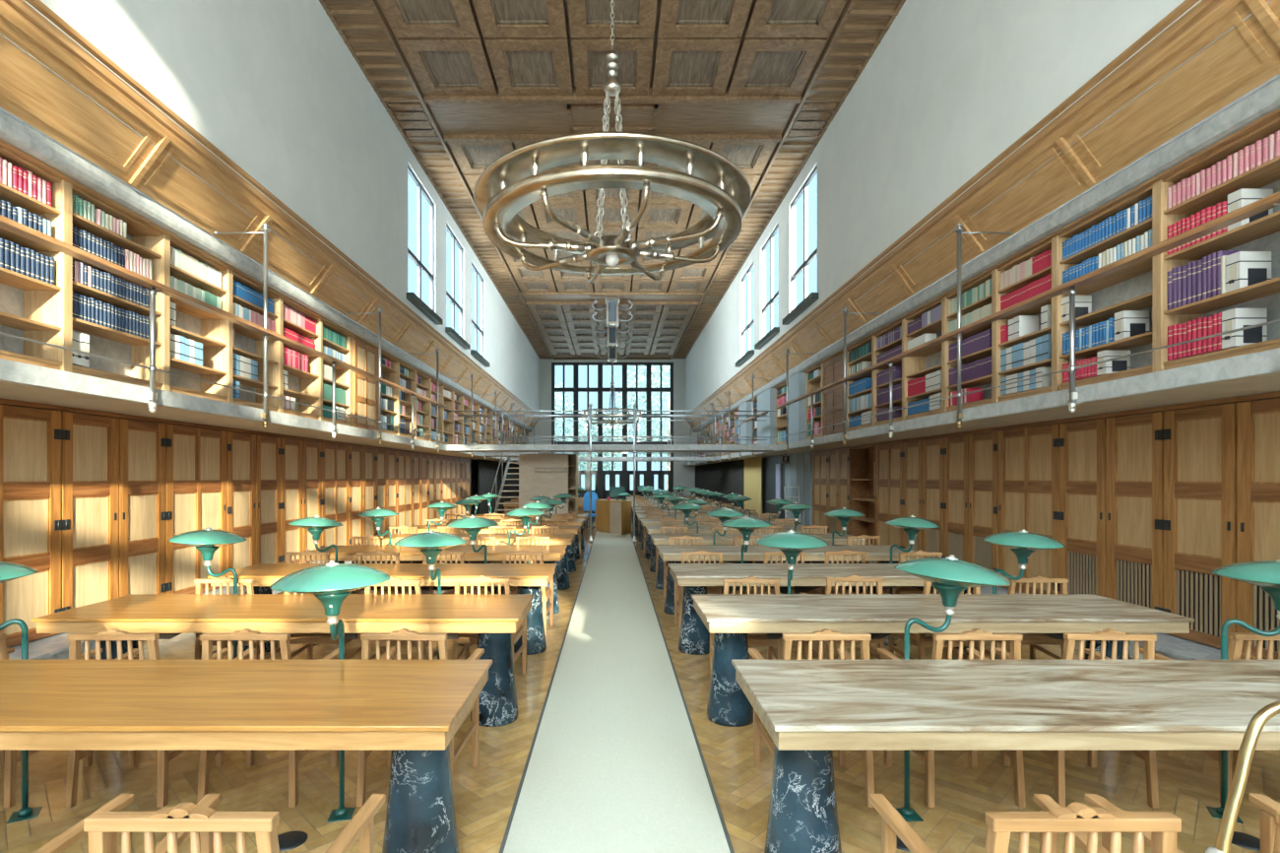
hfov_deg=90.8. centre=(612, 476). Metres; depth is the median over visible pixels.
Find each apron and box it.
[158,633,458,639]
[290,585,503,593]
[458,544,541,545]
[684,544,762,545]
[700,560,867,563]
[721,585,938,593]
[766,633,1064,639]
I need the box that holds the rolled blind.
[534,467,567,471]
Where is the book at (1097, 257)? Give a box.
[1094,256,1098,269]
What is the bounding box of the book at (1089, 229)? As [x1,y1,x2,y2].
[1088,227,1091,247]
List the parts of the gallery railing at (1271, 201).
handrail, post, post, rail, handrail, post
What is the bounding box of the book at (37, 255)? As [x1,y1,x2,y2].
[35,252,40,280]
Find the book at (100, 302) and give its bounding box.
[98,300,103,325]
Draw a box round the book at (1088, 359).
[1087,358,1093,377]
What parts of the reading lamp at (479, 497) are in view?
lamp shade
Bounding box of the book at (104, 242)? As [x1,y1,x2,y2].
[103,240,107,259]
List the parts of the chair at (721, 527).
rail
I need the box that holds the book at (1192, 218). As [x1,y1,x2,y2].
[1190,214,1195,246]
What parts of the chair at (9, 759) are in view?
rail, leg, leg, armrest, armrest, leg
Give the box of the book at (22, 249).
[19,247,25,274]
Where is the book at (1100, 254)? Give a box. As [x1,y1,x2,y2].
[1098,253,1101,267]
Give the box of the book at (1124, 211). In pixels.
[1122,209,1126,231]
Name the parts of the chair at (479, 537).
rail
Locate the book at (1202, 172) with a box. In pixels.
[1200,169,1206,193]
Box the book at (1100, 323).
[1098,321,1102,344]
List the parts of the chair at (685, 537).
leg, rail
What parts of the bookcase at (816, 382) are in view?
shelf, shelf, shelf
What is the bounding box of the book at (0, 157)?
[0,156,1,183]
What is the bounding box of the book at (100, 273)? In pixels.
[99,271,103,291]
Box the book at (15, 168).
[12,165,17,190]
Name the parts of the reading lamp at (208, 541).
lamp shade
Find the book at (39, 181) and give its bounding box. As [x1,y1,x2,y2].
[37,177,42,201]
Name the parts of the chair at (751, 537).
rail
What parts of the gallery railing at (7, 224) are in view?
post, handrail, rail, post, post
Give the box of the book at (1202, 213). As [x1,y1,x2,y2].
[1200,208,1205,242]
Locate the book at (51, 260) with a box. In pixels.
[49,256,54,284]
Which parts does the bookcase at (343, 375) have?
shelf, shelf, shelf, shelf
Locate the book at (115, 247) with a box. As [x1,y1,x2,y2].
[114,245,118,264]
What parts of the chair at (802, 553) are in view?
leg, seat, rail, leg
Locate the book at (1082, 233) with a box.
[1081,231,1085,251]
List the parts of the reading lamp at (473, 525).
lamp shade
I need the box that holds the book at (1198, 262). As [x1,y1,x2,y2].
[1196,258,1202,301]
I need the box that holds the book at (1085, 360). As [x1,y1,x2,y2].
[1084,359,1088,378]
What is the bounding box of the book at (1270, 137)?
[1268,133,1274,160]
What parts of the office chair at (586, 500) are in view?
backrest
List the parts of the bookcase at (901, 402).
shelf, shelf, shelf, shelf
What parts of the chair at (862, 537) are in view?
rail, leg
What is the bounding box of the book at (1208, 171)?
[1205,167,1211,191]
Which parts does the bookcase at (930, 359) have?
shelf, shelf, shelf, shelf, panel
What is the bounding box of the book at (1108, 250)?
[1105,249,1109,264]
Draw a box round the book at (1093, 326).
[1091,323,1094,346]
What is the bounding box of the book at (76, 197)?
[74,194,78,214]
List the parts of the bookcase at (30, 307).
panel, shelf, shelf, shelf, shelf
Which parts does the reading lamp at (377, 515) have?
lamp shade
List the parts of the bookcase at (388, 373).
shelf, shelf, shelf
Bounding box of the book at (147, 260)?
[145,258,148,277]
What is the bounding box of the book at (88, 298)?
[86,297,90,321]
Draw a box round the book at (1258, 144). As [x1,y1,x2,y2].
[1255,139,1262,167]
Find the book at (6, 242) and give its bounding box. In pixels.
[3,239,9,269]
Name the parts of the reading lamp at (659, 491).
lamp shade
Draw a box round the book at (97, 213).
[94,208,101,225]
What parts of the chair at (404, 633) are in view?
leg, armrest, leg, rail, leg, seat, leg, armrest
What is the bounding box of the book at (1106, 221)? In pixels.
[1104,218,1107,239]
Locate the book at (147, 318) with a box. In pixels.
[145,316,149,339]
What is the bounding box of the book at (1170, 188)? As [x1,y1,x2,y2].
[1167,187,1171,208]
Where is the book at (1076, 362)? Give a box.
[1075,361,1080,380]
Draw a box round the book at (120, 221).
[119,219,123,236]
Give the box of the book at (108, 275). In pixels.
[107,272,111,294]
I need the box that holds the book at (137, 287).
[135,284,139,304]
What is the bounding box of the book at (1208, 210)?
[1205,206,1211,240]
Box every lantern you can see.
[591,297,633,327]
[594,323,630,348]
[596,342,628,363]
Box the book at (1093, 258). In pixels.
[1090,256,1094,271]
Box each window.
[406,165,443,324]
[445,223,470,349]
[470,262,489,367]
[551,362,673,499]
[735,262,754,367]
[754,223,779,349]
[781,165,818,324]
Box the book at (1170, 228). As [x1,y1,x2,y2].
[1167,224,1172,255]
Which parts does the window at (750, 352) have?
sill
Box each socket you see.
[277,830,307,850]
[896,833,909,850]
[1231,831,1260,850]
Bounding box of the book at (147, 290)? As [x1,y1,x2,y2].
[145,288,149,308]
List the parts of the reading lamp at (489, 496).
lamp shade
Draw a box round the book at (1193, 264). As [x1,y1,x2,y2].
[1191,260,1196,303]
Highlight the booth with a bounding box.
[518,452,577,513]
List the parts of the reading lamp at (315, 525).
lamp shade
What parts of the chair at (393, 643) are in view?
leg, rail, seat, leg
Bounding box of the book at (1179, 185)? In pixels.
[1176,182,1181,204]
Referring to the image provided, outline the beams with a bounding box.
[471,0,753,351]
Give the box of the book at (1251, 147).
[1249,143,1255,170]
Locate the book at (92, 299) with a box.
[89,297,94,322]
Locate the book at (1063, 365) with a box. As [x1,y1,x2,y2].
[1062,363,1065,382]
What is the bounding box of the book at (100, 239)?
[99,238,103,258]
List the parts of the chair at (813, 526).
rail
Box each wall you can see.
[22,0,539,414]
[470,458,477,513]
[522,358,702,496]
[685,0,1202,414]
[762,457,766,512]
[784,450,812,524]
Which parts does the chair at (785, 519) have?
rail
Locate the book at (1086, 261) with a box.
[1085,258,1087,273]
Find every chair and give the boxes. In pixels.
[0,633,102,807]
[33,793,134,852]
[64,628,227,807]
[83,793,385,852]
[193,575,280,659]
[196,628,345,807]
[284,591,374,659]
[286,549,329,593]
[351,534,385,563]
[356,550,415,637]
[356,628,484,806]
[364,576,437,659]
[388,524,417,545]
[395,536,443,587]
[422,549,477,593]
[424,517,448,524]
[437,525,464,563]
[445,512,465,518]
[451,575,526,673]
[461,534,497,586]
[484,512,505,518]
[488,524,515,563]
[499,517,529,563]
[502,549,553,636]
[504,500,518,513]
[515,534,549,563]
[531,524,559,563]
[544,517,568,545]
[557,512,580,552]
[577,500,589,528]
[582,491,598,529]
[639,505,657,525]
[643,512,667,552]
[644,509,663,513]
[655,524,688,577]
[658,517,682,545]
[663,534,702,596]
[674,549,722,635]
[688,512,707,518]
[690,517,718,563]
[698,505,713,510]
[709,575,782,673]
[710,525,738,545]
[722,534,764,593]
[737,508,756,513]
[748,628,874,807]
[749,550,805,593]
[754,525,784,563]
[757,512,778,518]
[774,517,798,524]
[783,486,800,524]
[799,524,827,533]
[799,574,884,659]
[806,549,866,593]
[844,534,880,593]
[868,793,1181,852]
[877,628,1025,807]
[882,550,942,636]
[888,579,980,659]
[965,575,1068,659]
[995,628,1159,808]
[1084,793,1279,852]
[1139,628,1279,803]
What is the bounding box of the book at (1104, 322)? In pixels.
[1102,320,1105,343]
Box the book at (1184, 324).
[1182,322,1189,357]
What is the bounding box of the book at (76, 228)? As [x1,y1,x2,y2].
[74,226,78,248]
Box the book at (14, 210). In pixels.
[11,205,17,221]
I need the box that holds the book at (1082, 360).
[1081,359,1085,379]
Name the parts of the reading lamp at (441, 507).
lamp shade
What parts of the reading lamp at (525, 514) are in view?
lamp shade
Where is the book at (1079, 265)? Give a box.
[1078,262,1082,276]
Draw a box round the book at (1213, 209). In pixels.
[1211,205,1215,237]
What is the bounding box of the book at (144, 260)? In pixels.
[142,257,145,276]
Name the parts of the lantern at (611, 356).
lantern glass, frame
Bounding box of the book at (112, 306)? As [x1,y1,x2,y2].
[111,305,114,328]
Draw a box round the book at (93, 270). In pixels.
[91,267,95,288]
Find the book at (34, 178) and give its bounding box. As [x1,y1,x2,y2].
[32,174,37,199]
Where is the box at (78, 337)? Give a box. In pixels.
[73,331,82,365]
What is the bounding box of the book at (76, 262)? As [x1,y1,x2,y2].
[74,260,78,282]
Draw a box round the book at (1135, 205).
[1134,202,1138,225]
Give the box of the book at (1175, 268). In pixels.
[1172,266,1176,308]
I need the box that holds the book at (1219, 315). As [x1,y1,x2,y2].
[1216,312,1226,349]
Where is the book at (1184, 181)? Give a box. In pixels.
[1181,178,1186,202]
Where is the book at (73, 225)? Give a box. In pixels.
[72,225,74,246]
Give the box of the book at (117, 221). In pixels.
[116,219,119,234]
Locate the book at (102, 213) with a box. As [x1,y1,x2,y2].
[101,210,105,227]
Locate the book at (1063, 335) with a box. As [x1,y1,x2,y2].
[1062,333,1065,354]
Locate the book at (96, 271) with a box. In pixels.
[95,269,99,289]
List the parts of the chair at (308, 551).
leg, rail, leg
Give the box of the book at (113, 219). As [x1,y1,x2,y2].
[112,216,116,233]
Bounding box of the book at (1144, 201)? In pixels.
[1142,199,1146,221]
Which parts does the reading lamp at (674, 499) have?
lamp shade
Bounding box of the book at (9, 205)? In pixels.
[6,201,11,219]
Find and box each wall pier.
[738,401,751,444]
[757,387,775,444]
[788,372,806,442]
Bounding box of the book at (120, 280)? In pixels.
[118,277,122,298]
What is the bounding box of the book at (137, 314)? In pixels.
[135,313,138,335]
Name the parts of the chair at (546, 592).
leg, rail, seat, leg, leg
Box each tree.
[555,382,573,441]
[567,411,630,478]
[613,365,669,490]
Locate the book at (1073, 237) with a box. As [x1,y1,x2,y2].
[1072,235,1075,255]
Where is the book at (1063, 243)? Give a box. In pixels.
[1062,241,1065,259]
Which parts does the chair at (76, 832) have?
leg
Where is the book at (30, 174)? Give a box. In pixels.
[26,170,32,196]
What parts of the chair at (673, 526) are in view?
leg, rail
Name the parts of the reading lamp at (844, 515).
lamp shade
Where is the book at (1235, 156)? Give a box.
[1232,151,1238,178]
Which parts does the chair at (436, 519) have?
rail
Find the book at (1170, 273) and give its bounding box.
[1167,270,1172,310]
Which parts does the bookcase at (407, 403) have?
shelf, shelf, shelf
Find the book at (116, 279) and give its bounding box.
[115,277,119,297]
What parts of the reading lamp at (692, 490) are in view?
lamp shade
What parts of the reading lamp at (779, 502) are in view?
lamp shade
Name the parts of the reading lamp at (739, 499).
lamp shade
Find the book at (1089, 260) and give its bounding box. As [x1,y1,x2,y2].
[1088,257,1090,272]
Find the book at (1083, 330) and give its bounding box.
[1082,328,1085,349]
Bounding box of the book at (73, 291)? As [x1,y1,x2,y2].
[72,291,74,317]
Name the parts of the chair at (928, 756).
leg, armrest, leg, leg, rail, armrest, leg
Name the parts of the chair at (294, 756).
leg, armrest, rail, leg, leg, armrest, leg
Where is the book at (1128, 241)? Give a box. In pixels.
[1127,239,1131,255]
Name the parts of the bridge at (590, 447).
railing post, railing post, railing post, rail, rail, railing post, railing post, railing post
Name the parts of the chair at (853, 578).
leg, leg, seat, rail, leg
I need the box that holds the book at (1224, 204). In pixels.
[1221,200,1227,233]
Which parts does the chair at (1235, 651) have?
armrest, leg, leg, armrest, rail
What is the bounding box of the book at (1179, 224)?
[1176,220,1181,251]
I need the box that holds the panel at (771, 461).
[766,453,784,518]
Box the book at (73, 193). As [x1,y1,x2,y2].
[72,192,74,212]
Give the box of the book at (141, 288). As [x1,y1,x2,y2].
[139,286,142,305]
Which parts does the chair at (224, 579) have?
leg, rail, seat, leg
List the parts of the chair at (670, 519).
rail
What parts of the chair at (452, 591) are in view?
leg, rail, seat, leg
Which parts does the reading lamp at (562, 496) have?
lamp shade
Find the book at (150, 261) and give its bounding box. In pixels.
[148,259,152,279]
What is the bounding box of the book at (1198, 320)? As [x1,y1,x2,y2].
[1196,317,1203,354]
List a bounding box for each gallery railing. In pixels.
[0,214,535,461]
[686,191,1279,465]
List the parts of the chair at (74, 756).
leg, rail, armrest, leg, leg, leg, armrest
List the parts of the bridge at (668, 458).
rail, rail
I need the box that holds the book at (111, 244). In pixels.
[110,243,114,262]
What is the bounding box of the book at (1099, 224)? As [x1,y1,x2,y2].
[1097,222,1100,243]
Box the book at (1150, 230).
[1148,229,1151,247]
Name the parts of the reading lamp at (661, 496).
lamp shade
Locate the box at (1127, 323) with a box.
[1114,310,1149,340]
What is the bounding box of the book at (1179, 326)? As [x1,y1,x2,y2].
[1176,322,1184,358]
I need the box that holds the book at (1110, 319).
[1108,317,1114,342]
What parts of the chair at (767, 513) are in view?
rail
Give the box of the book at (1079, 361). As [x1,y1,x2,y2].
[1078,360,1081,379]
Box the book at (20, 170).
[17,166,22,192]
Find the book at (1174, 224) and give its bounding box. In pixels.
[1172,222,1176,253]
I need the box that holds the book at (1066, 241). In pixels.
[1065,239,1068,257]
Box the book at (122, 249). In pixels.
[121,248,124,267]
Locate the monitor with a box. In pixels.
[609,486,625,500]
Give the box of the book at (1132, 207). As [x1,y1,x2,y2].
[1130,205,1134,227]
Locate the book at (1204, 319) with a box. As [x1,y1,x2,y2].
[1202,317,1208,353]
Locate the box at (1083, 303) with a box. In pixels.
[1061,295,1091,321]
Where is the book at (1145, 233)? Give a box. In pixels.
[1144,231,1148,249]
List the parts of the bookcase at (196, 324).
panel, shelf, shelf, shelf, shelf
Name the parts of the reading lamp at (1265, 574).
plate, lamp shade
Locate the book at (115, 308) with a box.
[114,307,118,329]
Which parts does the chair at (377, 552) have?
leg, rail, seat, leg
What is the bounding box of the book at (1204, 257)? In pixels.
[1202,256,1206,299]
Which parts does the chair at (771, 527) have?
rail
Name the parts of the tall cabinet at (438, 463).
door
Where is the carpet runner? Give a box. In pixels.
[498,530,734,852]
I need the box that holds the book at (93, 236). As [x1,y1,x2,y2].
[91,234,95,255]
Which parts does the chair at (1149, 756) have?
leg, armrest, leg, leg, armrest, rail, leg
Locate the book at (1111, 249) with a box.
[1109,248,1112,263]
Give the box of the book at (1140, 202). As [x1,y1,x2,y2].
[1138,200,1142,223]
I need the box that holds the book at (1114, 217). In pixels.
[1111,215,1115,236]
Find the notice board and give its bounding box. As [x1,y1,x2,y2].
[775,463,781,498]
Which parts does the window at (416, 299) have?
sill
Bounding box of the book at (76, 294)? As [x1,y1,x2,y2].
[74,292,78,318]
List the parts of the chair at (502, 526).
rail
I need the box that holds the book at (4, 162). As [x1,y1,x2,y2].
[1,159,6,185]
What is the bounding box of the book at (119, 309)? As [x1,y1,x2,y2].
[118,308,122,330]
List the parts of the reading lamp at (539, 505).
lamp shade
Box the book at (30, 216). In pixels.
[27,211,33,228]
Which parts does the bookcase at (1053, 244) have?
shelf, shelf, shelf, shelf, panel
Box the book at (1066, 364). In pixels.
[1065,362,1069,382]
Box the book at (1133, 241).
[1131,237,1136,254]
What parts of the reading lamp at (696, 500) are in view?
lamp shade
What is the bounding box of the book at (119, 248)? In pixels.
[118,246,121,265]
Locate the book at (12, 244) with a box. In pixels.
[9,241,14,271]
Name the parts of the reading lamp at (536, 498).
lamp shade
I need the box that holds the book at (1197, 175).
[1195,172,1200,195]
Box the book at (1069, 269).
[1068,266,1072,281]
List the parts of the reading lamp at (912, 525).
lamp shade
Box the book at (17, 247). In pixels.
[14,244,19,272]
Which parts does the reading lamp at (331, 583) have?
lamp shade, plate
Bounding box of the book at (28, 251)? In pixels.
[25,248,30,276]
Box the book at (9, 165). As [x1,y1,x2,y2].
[6,161,12,188]
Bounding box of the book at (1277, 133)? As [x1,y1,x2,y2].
[1274,129,1279,157]
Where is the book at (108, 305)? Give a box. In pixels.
[107,303,111,327]
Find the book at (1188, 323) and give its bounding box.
[1186,320,1193,356]
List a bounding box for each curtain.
[477,458,518,513]
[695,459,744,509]
[744,456,762,513]
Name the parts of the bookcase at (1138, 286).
shelf, shelf, shelf, shelf, panel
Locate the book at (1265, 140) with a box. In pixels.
[1262,136,1268,163]
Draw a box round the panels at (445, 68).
[395,0,829,353]
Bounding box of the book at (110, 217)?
[109,214,112,231]
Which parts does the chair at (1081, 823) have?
leg, armrest, leg, leg, armrest, rail, leg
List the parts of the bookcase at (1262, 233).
shelf, shelf, shelf, panel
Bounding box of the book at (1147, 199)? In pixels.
[1146,196,1150,219]
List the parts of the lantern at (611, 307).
scroll arm, scroll arm, lantern glass, frame, scroll arm, scroll arm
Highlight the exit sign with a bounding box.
[781,452,790,463]
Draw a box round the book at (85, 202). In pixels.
[83,199,87,218]
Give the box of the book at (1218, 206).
[1216,202,1221,235]
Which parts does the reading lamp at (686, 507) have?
lamp shade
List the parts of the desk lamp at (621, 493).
lamp shade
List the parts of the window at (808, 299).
sill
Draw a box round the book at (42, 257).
[40,254,45,281]
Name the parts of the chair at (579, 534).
leg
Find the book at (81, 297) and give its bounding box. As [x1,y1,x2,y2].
[78,294,83,319]
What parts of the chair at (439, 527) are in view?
rail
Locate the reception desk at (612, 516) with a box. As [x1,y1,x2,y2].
[595,499,632,534]
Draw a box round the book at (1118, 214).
[1115,212,1119,234]
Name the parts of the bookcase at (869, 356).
shelf, shelf, shelf, shelf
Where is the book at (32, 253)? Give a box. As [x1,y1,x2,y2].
[30,250,35,278]
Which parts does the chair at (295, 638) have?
leg, seat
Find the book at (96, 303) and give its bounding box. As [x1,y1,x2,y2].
[94,300,99,324]
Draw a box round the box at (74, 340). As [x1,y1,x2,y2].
[72,330,75,364]
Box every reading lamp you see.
[0,561,42,823]
[167,526,247,658]
[269,560,390,822]
[288,514,343,562]
[357,507,398,563]
[394,529,466,659]
[425,501,457,530]
[447,514,498,563]
[453,497,481,519]
[467,494,487,515]
[481,492,499,513]
[506,506,544,545]
[521,501,553,563]
[529,494,551,518]
[539,497,565,524]
[553,492,574,513]
[638,488,651,502]
[650,493,671,513]
[652,490,665,507]
[661,491,678,510]
[663,495,687,518]
[670,501,703,563]
[672,486,685,495]
[683,497,709,524]
[685,487,698,498]
[695,489,707,499]
[699,490,713,502]
[704,507,745,545]
[705,491,725,508]
[720,514,772,593]
[722,492,743,509]
[727,495,752,516]
[756,529,828,593]
[765,497,792,522]
[779,501,813,531]
[824,507,865,545]
[883,514,940,639]
[894,554,1011,821]
[982,528,1065,659]
[1206,559,1279,823]
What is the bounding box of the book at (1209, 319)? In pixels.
[1207,316,1213,352]
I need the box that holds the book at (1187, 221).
[1185,217,1190,248]
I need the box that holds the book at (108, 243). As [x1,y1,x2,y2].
[107,241,110,261]
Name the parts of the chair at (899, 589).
leg, seat, rail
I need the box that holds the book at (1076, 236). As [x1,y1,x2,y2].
[1075,234,1078,254]
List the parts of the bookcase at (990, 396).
shelf, shelf, shelf, shelf, panel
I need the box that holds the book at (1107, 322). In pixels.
[1105,320,1108,343]
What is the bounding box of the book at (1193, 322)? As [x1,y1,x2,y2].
[1191,319,1198,355]
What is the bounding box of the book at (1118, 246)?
[1116,244,1120,260]
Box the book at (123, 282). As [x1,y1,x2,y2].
[122,279,126,299]
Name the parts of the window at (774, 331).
sill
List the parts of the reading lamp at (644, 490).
lamp shade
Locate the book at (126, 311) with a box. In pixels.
[125,310,128,332]
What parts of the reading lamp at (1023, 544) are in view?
lamp shade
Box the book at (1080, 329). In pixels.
[1078,327,1085,350]
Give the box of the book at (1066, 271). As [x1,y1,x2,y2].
[1065,269,1068,282]
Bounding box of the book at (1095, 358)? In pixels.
[1093,356,1098,376]
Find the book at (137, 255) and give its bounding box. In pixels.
[135,254,139,273]
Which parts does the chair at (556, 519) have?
rail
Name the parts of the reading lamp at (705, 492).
lamp shade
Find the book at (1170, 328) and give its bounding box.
[1167,325,1174,360]
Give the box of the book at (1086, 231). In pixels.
[1085,229,1087,249]
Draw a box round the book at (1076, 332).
[1075,329,1078,351]
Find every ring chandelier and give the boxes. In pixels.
[473,0,751,283]
[579,365,644,426]
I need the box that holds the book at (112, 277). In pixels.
[111,275,115,295]
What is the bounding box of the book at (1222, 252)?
[1216,250,1243,295]
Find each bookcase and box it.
[0,145,62,370]
[62,179,162,389]
[162,233,227,401]
[227,268,278,412]
[278,296,319,419]
[319,318,351,426]
[377,349,397,435]
[397,360,414,438]
[414,370,429,441]
[429,378,442,444]
[442,384,452,444]
[452,390,462,444]
[462,395,471,444]
[472,401,478,444]
[478,404,485,444]
[485,407,492,444]
[492,411,497,444]
[497,415,502,444]
[503,417,507,444]
[507,419,511,444]
[511,422,514,444]
[514,424,518,444]
[518,426,522,444]
[703,425,706,456]
[706,423,710,456]
[710,421,714,456]
[714,419,718,456]
[718,416,723,455]
[723,415,728,454]
[729,411,734,453]
[734,408,738,452]
[751,398,757,443]
[775,383,786,444]
[806,362,823,439]
[846,334,874,431]
[849,443,875,545]
[874,318,905,426]
[905,296,946,419]
[946,268,997,412]
[997,235,1058,401]
[1058,179,1162,390]
[1162,116,1279,370]
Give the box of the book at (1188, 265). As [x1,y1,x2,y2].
[1186,261,1191,304]
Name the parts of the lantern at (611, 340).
scroll arm, scroll arm, lantern glass, frame, scroll arm, scroll arm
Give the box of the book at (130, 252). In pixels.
[128,251,132,270]
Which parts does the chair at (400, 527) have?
rail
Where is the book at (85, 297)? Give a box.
[83,296,86,320]
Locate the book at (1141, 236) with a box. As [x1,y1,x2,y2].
[1140,234,1144,250]
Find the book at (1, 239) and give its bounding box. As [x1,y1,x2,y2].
[0,237,3,267]
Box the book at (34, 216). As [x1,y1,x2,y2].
[33,213,37,230]
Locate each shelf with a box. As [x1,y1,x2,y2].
[851,478,874,480]
[851,498,874,501]
[851,517,874,522]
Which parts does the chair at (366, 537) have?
leg, rail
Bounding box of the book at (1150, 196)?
[1150,195,1151,217]
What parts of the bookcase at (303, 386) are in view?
panel, shelf, shelf, shelf, shelf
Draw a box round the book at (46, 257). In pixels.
[45,256,49,283]
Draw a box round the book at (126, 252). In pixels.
[124,249,128,269]
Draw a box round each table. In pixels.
[0,659,492,852]
[31,593,534,726]
[207,563,556,654]
[302,545,567,614]
[359,533,575,589]
[399,524,580,572]
[430,518,583,559]
[451,513,587,549]
[503,502,592,525]
[626,497,700,499]
[631,500,709,520]
[631,502,718,525]
[631,504,730,523]
[632,507,742,535]
[635,510,757,541]
[637,513,772,549]
[640,518,793,559]
[644,524,824,572]
[649,533,864,589]
[656,545,921,614]
[667,563,1016,654]
[691,593,1194,726]
[731,659,1279,852]
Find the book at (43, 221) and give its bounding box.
[42,218,46,234]
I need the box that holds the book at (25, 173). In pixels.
[22,169,27,194]
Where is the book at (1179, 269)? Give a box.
[1176,265,1181,307]
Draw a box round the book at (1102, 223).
[1100,220,1104,241]
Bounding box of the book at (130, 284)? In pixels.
[128,282,132,302]
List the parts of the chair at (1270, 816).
leg, armrest, armrest, leg, leg, rail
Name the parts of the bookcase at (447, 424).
shelf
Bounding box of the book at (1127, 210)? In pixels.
[1126,207,1130,229]
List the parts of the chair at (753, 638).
leg, leg, seat, rail, leg, leg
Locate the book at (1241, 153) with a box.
[1238,148,1243,175]
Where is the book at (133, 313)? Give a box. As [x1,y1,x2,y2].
[131,312,135,335]
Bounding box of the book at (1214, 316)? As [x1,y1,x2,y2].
[1212,313,1221,351]
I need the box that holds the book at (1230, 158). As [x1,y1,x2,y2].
[1226,154,1232,181]
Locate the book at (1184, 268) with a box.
[1181,264,1186,306]
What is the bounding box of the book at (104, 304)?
[103,302,107,326]
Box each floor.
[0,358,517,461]
[0,508,1279,852]
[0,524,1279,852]
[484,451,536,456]
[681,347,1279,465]
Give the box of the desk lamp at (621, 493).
[617,492,631,500]
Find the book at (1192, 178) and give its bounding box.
[1190,174,1195,197]
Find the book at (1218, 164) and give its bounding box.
[1216,161,1221,186]
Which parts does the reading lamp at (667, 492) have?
lamp shade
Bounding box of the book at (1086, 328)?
[1085,326,1087,348]
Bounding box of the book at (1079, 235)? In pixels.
[1078,233,1081,252]
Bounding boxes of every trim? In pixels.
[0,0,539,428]
[0,0,540,419]
[0,137,531,432]
[0,380,515,462]
[684,0,1224,419]
[684,371,1279,465]
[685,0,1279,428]
[693,107,1279,432]
[694,0,1279,422]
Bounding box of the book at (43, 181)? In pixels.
[42,180,46,203]
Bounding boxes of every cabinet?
[0,397,62,647]
[58,405,119,611]
[117,413,166,597]
[165,419,227,593]
[225,427,255,569]
[256,431,281,564]
[280,434,303,563]
[300,437,322,563]
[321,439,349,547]
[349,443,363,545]
[351,335,378,431]
[363,445,376,545]
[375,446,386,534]
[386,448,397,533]
[396,448,412,533]
[412,450,420,525]
[420,451,428,524]
[428,452,435,518]
[433,453,442,518]
[441,454,450,518]
[449,455,456,515]
[456,456,461,513]
[461,456,466,513]
[466,457,470,513]
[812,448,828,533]
[823,351,843,436]
[827,448,837,533]
[837,446,849,534]
[875,439,902,547]
[901,437,924,551]
[921,434,944,558]
[943,431,968,562]
[968,427,999,570]
[997,419,1059,593]
[1058,413,1107,596]
[1105,405,1166,610]
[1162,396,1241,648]
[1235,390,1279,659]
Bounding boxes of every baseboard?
[7,544,378,659]
[828,544,1228,659]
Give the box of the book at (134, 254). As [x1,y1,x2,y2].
[132,253,135,272]
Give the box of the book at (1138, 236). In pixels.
[1136,235,1140,252]
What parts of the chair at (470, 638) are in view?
leg, leg, rail, seat, leg, leg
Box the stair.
[487,430,518,512]
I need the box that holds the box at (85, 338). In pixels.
[78,332,89,367]
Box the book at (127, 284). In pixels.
[126,281,128,300]
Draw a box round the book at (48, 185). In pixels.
[46,182,51,206]
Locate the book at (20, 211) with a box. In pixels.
[15,206,22,223]
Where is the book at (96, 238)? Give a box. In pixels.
[95,237,99,256]
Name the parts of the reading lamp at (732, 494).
lamp shade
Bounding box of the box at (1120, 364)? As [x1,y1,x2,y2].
[1096,350,1130,375]
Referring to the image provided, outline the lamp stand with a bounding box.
[1205,700,1279,852]
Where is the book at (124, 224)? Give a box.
[123,222,127,238]
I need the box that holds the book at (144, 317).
[142,316,145,337]
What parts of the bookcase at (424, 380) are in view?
shelf, shelf, shelf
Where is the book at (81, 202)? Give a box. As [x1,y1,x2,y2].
[78,197,83,216]
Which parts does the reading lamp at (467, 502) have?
lamp shade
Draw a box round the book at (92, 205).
[90,203,94,222]
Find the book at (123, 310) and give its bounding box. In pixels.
[122,309,125,331]
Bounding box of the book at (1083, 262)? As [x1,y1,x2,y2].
[1082,260,1085,275]
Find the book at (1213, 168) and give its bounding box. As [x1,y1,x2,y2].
[1211,164,1215,188]
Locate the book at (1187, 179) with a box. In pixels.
[1186,177,1190,199]
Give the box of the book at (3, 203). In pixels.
[0,199,6,217]
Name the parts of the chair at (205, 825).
leg, rail, armrest, leg, leg, armrest, leg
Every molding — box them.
[0,33,530,422]
[0,109,532,431]
[692,76,1279,431]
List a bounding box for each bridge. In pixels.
[447,403,777,541]
[511,434,713,460]
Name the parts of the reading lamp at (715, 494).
lamp shade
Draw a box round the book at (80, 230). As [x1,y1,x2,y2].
[78,229,82,250]
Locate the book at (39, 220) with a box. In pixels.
[37,216,42,232]
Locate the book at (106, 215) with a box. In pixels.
[105,213,109,229]
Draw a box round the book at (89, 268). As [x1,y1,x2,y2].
[87,265,91,287]
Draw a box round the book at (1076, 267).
[1075,264,1078,278]
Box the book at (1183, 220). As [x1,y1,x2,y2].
[1181,217,1186,249]
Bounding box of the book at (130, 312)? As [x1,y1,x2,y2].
[128,311,131,333]
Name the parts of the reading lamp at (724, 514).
lamp shade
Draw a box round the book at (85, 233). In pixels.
[81,229,87,252]
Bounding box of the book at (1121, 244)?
[1120,242,1124,258]

